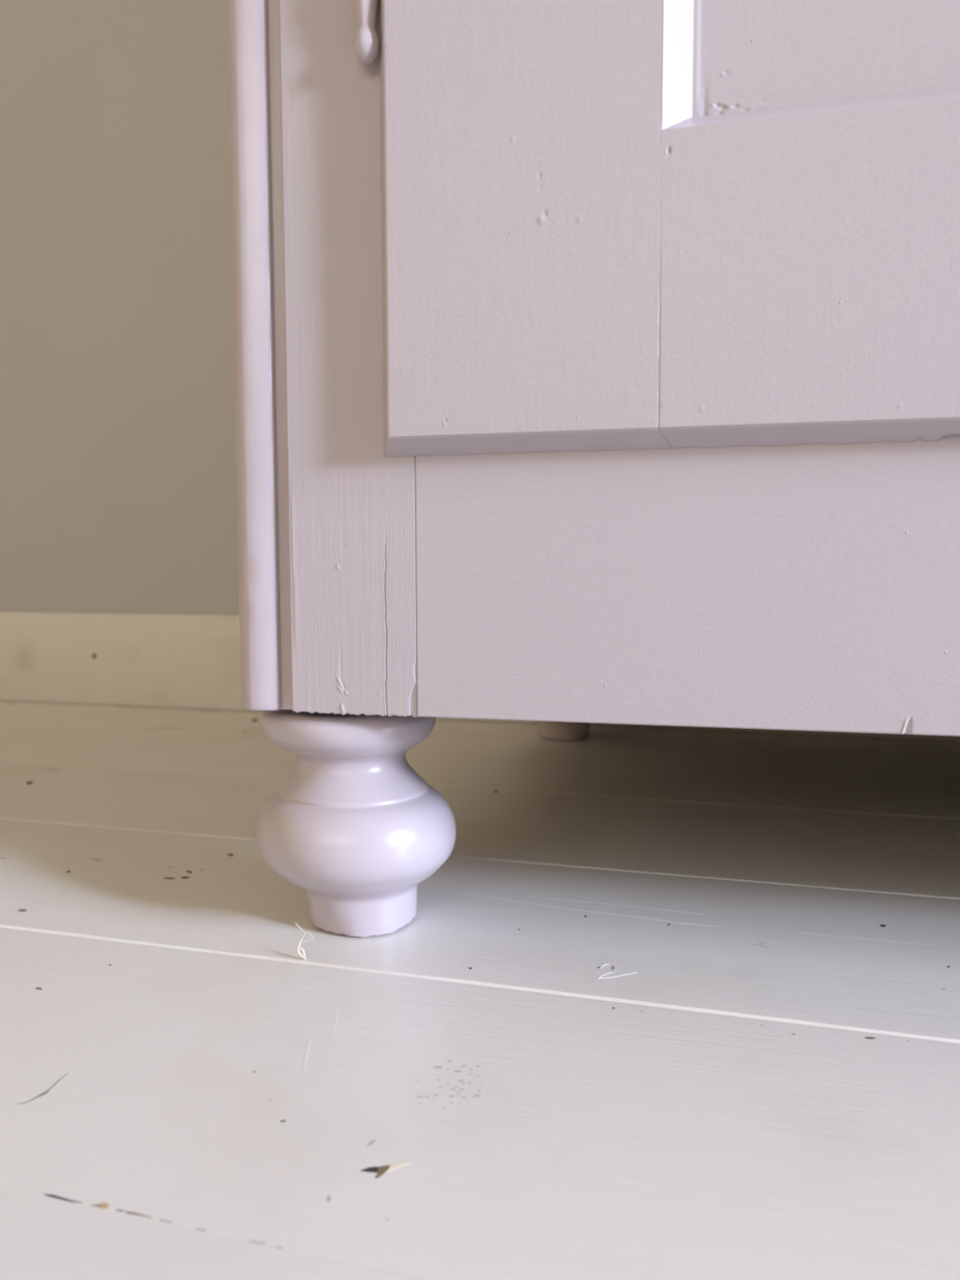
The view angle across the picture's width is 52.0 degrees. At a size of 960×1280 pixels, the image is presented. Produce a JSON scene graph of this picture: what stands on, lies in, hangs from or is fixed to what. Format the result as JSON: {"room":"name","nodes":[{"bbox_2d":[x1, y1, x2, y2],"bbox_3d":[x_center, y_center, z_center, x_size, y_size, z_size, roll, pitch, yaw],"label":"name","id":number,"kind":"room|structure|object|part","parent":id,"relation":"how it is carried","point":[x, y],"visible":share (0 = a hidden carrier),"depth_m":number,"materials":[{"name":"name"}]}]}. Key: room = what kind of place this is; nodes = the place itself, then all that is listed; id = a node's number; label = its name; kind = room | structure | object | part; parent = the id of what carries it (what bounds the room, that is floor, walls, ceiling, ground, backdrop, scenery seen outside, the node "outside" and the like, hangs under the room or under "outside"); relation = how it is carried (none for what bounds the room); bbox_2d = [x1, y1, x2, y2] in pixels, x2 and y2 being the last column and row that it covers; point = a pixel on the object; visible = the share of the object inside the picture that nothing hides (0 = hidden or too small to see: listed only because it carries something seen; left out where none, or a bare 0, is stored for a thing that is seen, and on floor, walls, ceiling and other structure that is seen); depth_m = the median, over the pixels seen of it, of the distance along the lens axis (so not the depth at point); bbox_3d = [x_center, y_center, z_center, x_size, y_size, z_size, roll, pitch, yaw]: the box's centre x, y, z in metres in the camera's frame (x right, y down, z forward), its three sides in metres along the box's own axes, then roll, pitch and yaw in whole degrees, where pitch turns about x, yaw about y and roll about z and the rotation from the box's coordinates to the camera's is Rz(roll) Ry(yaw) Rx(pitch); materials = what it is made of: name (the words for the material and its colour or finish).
{"room":"living room","nodes":[
{"label":"living room","id":0,"kind":"room"},
{"bbox_2d":[0,0,239,614],"bbox_3d":[1.652,-1.177,0.598,7.440,2.600,0.120,1,5,16],"label":"wall","id":1,"kind":"structure","parent":0,"point":[118,490],"depth_m":1.20,"materials":[{"name":"grey paint"}]},
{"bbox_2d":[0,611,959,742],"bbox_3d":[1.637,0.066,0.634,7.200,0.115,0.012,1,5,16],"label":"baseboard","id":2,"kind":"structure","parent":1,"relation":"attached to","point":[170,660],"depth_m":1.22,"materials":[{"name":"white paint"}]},
{"bbox_2d":[0,700,959,1279],"bbox_3d":[1.023,0.322,-1.490,7.200,0.050,4.461,1,5,16],"label":"floor","id":3,"kind":"structure","parent":0,"point":[661,1004],"depth_m":0.39,"materials":[{"name":"white wood"}]},
{"bbox_2d":[295,923,313,959],"bbox_3d":[-0.080,0.137,0.446,0.010,0.016,0.003,1,5,14],"label":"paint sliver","id":4,"kind":"object","parent":3,"relation":"on","point":[299,953],"visible":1,"depth_m":0.45,"materials":[{"name":"white paint"}]},
{"bbox_2d":[225,0,959,937],"bbox_3d":[0.523,-0.519,0.565,1.201,1.300,0.649,1,5,14],"label":"cabinet","id":5,"kind":"object","parent":3,"relation":"on","point":[594,361],"visible":1,"depth_m":0.40,"materials":[{"name":"purple paint"}]},
{"bbox_3d":[0.452,-0.034,0.319,0.984,0.150,0.022,1,5,14],"label":"rail","id":6,"kind":"part","parent":5,"relation":"part of","materials":[{"name":"purple paint"}]},
{"bbox_3d":[0.207,-0.134,0.353,0.280,0.119,0.014,1,5,14],"label":"door rail","id":7,"kind":"part","parent":5,"relation":"part of","materials":[{"name":"purple paint"}]},
{"bbox_3d":[0.216,-0.573,0.321,0.282,0.751,0.001,1,5,14],"label":"door panel","id":8,"kind":"part","parent":5,"relation":"part of","materials":[{"name":"purple paint"}]}
]}

